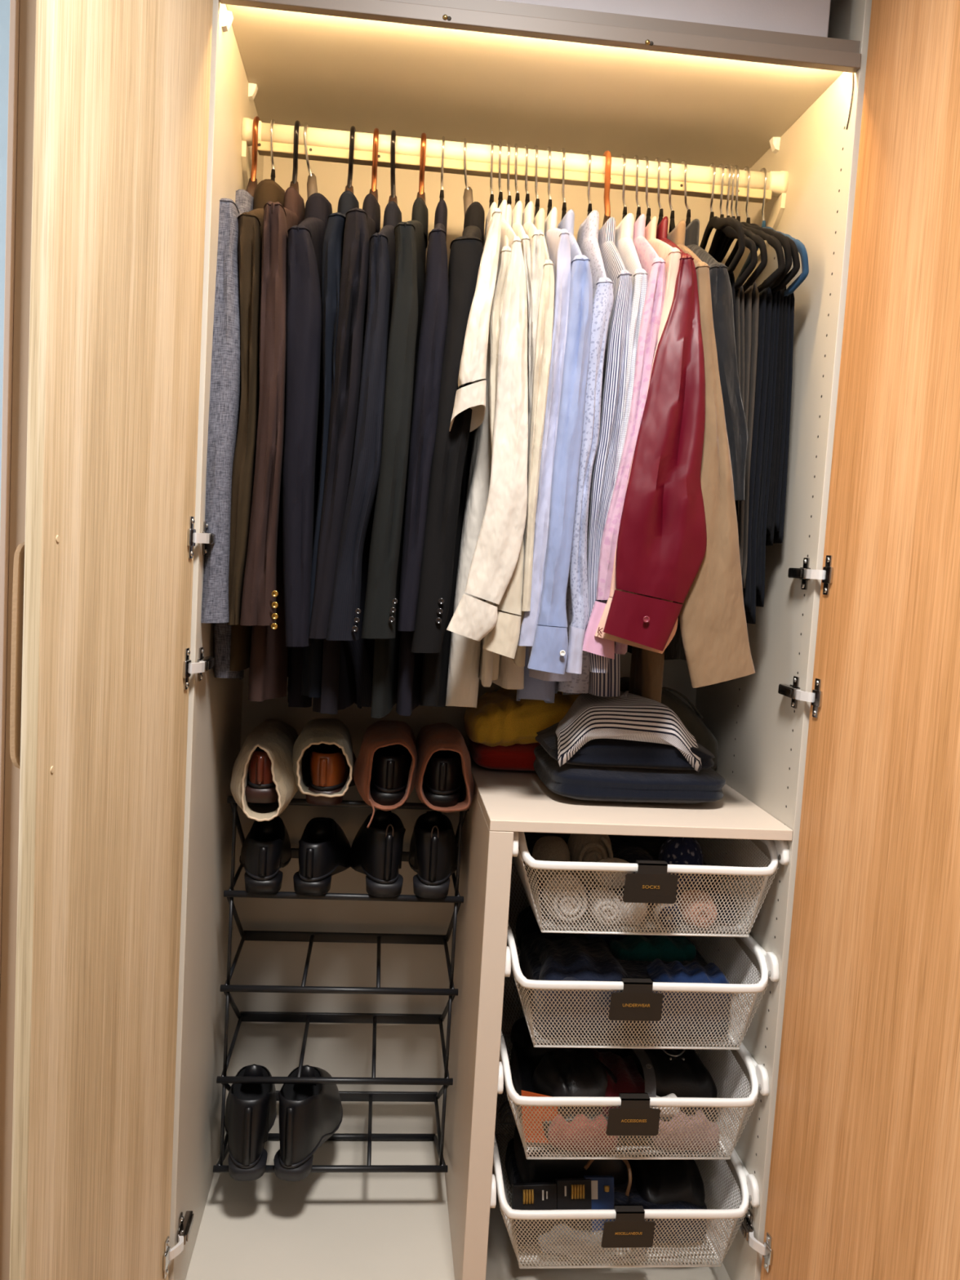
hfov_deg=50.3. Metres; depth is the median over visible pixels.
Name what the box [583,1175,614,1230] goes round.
packet
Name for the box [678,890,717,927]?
socks
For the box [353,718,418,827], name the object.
bag
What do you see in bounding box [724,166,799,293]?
hanger
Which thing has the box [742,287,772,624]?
trousers
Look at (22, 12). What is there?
tall cabinet
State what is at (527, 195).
clothes hanger
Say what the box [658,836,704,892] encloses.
socks
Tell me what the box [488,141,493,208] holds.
clothes hanger
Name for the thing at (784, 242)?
hanger
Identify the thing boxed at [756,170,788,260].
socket
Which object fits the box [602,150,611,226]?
clothes hanger
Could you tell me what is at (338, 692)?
jacket
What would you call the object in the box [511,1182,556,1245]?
packet
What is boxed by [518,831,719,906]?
socks
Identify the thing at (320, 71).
shelf
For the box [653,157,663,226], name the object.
clothes hanger
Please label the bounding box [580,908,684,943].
folded underwear
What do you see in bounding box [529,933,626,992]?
folded underwear
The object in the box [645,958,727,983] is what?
folded underwear
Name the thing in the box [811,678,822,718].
hinge
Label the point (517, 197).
clothes hanger
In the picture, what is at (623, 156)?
clothes hanger
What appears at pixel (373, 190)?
clothes hanger
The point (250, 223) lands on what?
jacket
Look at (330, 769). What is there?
shoe
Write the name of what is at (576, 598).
shirt
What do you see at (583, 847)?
socks
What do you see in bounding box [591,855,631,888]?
socks
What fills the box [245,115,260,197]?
clothes hanger
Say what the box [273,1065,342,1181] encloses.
boot
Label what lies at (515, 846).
slide rail
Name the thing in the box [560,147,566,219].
clothes hanger
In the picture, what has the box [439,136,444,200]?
clothes hanger
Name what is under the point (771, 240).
hanger
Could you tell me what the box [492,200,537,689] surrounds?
shirt
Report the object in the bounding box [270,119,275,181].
clothes hanger
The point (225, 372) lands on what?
jacket
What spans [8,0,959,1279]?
wardrobe
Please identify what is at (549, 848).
socks
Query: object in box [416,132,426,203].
clothes hanger
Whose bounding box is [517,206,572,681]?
shirt
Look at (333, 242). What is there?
jacket
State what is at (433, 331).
jacket
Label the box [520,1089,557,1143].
wallet
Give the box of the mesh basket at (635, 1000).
[506,861,768,1049]
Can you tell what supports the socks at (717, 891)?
in the mesh basket at (651, 882)
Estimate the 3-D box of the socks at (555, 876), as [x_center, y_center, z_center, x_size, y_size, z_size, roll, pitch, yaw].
[0.147,0.444,1.764,0.075,0.074,0.086,3,5,-6]
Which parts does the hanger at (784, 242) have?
frame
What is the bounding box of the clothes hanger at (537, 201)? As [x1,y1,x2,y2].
[533,145,539,217]
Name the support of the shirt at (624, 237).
hanging from the clothes hanger at (623, 156)
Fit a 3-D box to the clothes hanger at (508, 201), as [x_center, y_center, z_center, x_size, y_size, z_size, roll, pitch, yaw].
[0.046,-0.741,1.807,0.016,0.265,0.395,3,5,-2]
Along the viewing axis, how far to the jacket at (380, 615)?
1.59 m
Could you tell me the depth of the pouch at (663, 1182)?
1.87 m
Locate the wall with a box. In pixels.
[0,0,9,515]
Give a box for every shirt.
[445,201,502,707]
[446,199,528,687]
[482,204,524,680]
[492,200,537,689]
[503,201,545,615]
[511,208,554,666]
[515,208,592,702]
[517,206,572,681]
[555,209,613,694]
[582,213,666,659]
[586,217,632,697]
[594,216,681,653]
[600,213,648,603]
[603,216,706,651]
[626,218,747,660]
[628,219,755,702]
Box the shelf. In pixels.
[226,4,843,170]
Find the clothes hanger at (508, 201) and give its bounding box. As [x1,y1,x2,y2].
[506,142,511,205]
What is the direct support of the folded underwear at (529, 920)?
in the mesh basket at (635, 1000)
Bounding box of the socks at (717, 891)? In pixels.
[710,889,737,923]
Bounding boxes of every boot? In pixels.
[224,1063,276,1181]
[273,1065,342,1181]
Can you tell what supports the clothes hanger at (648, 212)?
hanging from the wardrobe
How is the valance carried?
attached to the wardrobe
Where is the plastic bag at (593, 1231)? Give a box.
[533,1227,653,1262]
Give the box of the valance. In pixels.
[219,0,861,129]
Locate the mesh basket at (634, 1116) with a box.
[499,949,759,1159]
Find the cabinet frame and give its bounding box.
[440,751,792,1279]
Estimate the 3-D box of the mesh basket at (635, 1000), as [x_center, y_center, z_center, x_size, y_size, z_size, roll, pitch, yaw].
[0.243,0.586,1.938,0.439,0.179,0.537,3,5,-6]
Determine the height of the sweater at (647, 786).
0.068 m
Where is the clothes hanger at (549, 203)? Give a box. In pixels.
[546,146,551,216]
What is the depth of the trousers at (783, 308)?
1.72 m
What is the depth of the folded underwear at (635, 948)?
1.88 m
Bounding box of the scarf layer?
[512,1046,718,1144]
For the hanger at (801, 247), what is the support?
hanging from the wardrobe
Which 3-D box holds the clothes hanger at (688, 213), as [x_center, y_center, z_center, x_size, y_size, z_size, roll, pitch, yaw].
[0.365,-0.725,1.839,0.025,0.265,0.416,3,5,-6]
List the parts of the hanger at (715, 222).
frame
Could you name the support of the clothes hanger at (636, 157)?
hanging from the wardrobe
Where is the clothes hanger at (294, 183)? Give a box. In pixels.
[289,120,300,192]
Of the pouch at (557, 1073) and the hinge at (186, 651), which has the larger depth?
the pouch at (557, 1073)
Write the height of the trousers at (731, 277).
0.468 m
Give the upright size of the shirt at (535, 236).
0.788 m
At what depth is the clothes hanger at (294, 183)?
1.75 m
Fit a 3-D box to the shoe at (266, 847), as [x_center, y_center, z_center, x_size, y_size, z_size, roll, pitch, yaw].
[-0.418,0.394,1.973,0.100,0.109,0.284,3,5,-6]
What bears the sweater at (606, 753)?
on the sweater at (647, 786)
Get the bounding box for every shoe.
[239,816,291,893]
[244,746,278,803]
[293,817,351,895]
[305,742,355,805]
[350,809,405,897]
[369,744,411,807]
[408,810,457,898]
[422,750,465,808]
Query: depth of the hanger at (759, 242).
1.67 m
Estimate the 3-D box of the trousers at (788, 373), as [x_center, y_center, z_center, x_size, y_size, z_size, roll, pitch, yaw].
[0.507,-0.389,1.883,0.031,0.422,0.337,3,5,-3]
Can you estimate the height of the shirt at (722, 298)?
0.785 m
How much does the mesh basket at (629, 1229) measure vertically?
0.179 m
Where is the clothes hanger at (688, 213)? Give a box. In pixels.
[680,160,690,226]
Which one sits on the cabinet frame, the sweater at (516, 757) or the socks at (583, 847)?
the sweater at (516, 757)
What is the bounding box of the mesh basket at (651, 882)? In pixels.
[511,831,778,937]
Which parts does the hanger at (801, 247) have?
frame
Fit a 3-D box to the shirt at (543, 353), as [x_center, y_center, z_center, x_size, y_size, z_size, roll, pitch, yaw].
[0.078,-0.360,1.845,0.033,0.779,0.507,3,5,-3]
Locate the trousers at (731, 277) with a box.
[728,271,738,534]
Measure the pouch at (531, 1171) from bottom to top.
0.152 m
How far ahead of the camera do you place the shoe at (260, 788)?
1.80 m
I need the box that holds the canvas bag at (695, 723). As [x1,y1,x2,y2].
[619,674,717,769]
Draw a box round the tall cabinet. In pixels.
[0,0,35,1279]
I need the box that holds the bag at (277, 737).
[227,719,302,822]
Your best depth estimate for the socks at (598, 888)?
1.73 m
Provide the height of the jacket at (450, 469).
0.865 m
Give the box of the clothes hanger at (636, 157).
[633,155,640,221]
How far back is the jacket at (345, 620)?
1.59 m
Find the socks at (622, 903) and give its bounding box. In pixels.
[618,894,648,925]
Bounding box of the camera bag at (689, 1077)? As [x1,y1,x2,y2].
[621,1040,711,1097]
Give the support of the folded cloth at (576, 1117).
in the mesh basket at (634, 1116)
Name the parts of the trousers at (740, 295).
leg, leg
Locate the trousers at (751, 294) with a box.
[740,281,759,588]
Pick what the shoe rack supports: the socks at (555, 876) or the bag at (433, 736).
the bag at (433, 736)
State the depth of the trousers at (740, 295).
1.70 m
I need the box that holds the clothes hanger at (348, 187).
[344,125,355,193]
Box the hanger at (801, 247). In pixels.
[734,168,808,297]
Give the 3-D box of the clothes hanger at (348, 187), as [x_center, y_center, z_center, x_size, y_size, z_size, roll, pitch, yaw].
[-0.229,-0.771,1.779,0.017,0.236,0.358,3,5,-4]
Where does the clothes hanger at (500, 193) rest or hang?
hanging from the wardrobe
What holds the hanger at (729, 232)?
hanging from the wardrobe
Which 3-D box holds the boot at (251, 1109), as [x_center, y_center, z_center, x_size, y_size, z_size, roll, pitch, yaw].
[-0.452,0.895,1.993,0.103,0.163,0.302,3,5,-6]
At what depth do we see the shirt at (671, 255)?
1.62 m
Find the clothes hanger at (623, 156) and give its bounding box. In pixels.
[620,153,626,219]
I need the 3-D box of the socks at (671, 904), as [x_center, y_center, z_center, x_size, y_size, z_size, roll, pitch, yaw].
[0.319,0.468,1.758,0.046,0.047,0.053,3,5,-6]
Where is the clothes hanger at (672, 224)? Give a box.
[665,158,675,233]
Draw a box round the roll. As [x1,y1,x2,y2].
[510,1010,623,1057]
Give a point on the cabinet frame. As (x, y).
(504, 802)
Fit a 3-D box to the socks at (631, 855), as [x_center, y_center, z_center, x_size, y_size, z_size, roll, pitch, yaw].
[0.278,0.414,1.853,0.074,0.073,0.089,3,5,-6]
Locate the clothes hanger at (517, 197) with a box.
[513,143,519,204]
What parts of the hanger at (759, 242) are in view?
frame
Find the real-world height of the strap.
0.043 m
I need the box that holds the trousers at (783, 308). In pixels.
[765,285,786,545]
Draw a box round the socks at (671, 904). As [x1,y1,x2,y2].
[650,902,681,928]
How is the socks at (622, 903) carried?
in the mesh basket at (651, 882)
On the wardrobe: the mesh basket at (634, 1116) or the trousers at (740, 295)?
the mesh basket at (634, 1116)
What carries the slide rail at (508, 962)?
attached to the cabinet frame
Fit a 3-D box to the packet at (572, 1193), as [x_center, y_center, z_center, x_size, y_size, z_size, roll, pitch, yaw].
[0.165,1.004,1.802,0.063,0.094,0.048,3,5,-6]
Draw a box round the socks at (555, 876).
[542,873,587,921]
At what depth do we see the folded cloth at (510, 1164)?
1.84 m
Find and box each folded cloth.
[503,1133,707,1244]
[544,1115,617,1153]
[649,1092,678,1117]
[652,1108,717,1149]
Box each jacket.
[200,189,253,679]
[226,178,284,671]
[240,186,305,702]
[282,192,332,707]
[301,190,359,697]
[308,193,380,714]
[325,200,401,708]
[360,197,428,718]
[395,199,448,715]
[410,201,484,706]
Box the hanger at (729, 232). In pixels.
[707,163,757,292]
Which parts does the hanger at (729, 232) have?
frame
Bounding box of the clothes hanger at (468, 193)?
[462,137,473,214]
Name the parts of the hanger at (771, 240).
frame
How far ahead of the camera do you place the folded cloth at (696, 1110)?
1.77 m
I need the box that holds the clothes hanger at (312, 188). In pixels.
[303,122,317,198]
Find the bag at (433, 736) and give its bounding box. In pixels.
[413,720,472,812]
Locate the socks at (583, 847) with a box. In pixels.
[567,833,613,887]
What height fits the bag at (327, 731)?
0.136 m
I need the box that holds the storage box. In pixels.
[498,0,831,37]
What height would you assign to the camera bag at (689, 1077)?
0.113 m
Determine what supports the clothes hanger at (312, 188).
hanging from the wardrobe
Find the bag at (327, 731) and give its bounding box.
[291,717,355,797]
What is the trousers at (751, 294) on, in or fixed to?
hanging from the hanger at (771, 240)
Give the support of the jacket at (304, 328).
hanging from the clothes hanger at (312, 188)
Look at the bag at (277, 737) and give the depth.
1.82 m
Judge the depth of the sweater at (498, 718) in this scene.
1.94 m
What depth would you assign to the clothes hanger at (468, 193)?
1.79 m
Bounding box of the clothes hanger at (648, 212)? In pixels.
[643,155,650,227]
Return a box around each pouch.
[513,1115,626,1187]
[529,1048,615,1116]
[623,1143,706,1208]
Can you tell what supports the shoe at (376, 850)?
on the shoe rack
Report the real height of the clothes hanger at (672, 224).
0.268 m
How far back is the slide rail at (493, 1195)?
1.68 m
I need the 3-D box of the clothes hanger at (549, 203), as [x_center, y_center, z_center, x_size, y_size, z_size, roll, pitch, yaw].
[0.119,-0.752,1.813,0.016,0.235,0.405,3,5,-5]
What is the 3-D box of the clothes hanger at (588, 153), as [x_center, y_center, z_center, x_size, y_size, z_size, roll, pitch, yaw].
[0.189,-0.717,1.823,0.017,0.299,0.412,3,5,-4]
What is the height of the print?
0.028 m
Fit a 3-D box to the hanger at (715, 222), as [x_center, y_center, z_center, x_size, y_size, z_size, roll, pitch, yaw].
[0.415,-0.735,1.843,0.022,0.238,0.438,3,5,-2]
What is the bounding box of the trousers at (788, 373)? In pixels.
[773,293,794,543]
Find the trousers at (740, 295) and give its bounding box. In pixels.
[734,284,744,557]
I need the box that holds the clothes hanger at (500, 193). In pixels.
[497,141,502,208]
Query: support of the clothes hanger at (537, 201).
hanging from the wardrobe
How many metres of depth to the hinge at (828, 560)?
1.60 m
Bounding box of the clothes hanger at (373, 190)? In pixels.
[368,128,378,201]
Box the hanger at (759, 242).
[713,164,767,292]
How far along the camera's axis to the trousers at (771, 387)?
1.72 m
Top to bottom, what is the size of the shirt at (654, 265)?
0.759 m
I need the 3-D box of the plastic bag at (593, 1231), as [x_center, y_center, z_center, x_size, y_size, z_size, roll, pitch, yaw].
[0.198,1.053,1.778,0.209,0.053,0.035,3,5,-9]
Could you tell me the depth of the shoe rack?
1.95 m
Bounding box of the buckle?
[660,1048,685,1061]
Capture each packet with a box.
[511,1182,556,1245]
[555,1177,591,1232]
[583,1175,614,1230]
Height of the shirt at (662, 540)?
0.754 m
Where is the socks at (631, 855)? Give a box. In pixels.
[614,847,652,873]
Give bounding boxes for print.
[591,1180,597,1199]
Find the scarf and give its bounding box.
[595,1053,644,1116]
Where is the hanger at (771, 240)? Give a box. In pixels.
[716,164,785,292]
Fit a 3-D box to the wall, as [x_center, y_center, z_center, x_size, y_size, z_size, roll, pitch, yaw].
[-0.132,-0.198,2.193,4.300,2.686,0.060,3,5,-6]
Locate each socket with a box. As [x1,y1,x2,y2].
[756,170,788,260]
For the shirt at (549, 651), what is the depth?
1.60 m
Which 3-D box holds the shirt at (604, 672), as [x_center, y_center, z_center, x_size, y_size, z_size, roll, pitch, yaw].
[0.212,-0.319,1.859,0.102,0.840,0.484,3,5,-6]
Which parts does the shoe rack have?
post, post, post, post, rod, rod, rod, rod, rod, post, post, post, post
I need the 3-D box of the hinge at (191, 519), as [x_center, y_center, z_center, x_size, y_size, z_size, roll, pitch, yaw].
[-0.425,-0.151,1.504,0.005,0.062,0.024,4,5,1]
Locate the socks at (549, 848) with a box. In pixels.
[532,836,570,881]
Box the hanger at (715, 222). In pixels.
[699,162,745,274]
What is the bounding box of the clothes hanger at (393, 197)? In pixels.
[388,129,397,204]
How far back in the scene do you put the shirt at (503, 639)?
1.62 m
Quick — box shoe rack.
[213,791,469,1172]
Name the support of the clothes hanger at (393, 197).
hanging from the wardrobe
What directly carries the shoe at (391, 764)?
in the bag at (384, 732)
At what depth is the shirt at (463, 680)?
1.67 m
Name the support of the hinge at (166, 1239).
on the wardrobe
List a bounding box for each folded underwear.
[514,902,587,950]
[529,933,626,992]
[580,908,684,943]
[609,931,692,962]
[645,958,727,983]
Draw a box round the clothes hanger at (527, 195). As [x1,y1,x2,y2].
[524,144,529,207]
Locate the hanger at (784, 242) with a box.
[718,164,791,289]
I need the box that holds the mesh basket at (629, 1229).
[493,1037,749,1268]
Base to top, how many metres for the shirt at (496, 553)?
0.832 m
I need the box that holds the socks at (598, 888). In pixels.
[586,886,623,925]
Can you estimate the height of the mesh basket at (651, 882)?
0.179 m
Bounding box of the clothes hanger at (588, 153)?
[586,150,591,216]
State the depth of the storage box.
1.56 m
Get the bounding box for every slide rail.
[489,1174,496,1208]
[497,1062,503,1093]
[504,946,511,977]
[512,831,518,857]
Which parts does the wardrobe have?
door handle, door, hinge arm, hinge arm, hinge arm, panel, panel, panel, clothes rail, slide rail, hinge arm, slide rail, slide rail, slide rail, panel, hinge arm, hinge arm, door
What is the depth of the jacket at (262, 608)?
1.58 m
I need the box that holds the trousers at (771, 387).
[755,289,780,607]
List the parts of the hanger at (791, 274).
frame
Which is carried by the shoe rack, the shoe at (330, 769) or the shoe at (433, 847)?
the shoe at (433, 847)
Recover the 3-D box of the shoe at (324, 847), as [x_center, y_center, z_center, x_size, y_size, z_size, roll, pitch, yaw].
[-0.299,0.400,1.984,0.106,0.109,0.283,3,5,-6]
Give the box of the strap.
[627,1040,656,1097]
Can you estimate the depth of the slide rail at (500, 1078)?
1.67 m
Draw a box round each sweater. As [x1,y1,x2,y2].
[463,688,581,746]
[468,738,542,771]
[533,746,722,804]
[535,721,714,769]
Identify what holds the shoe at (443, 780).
in the bag at (433, 736)

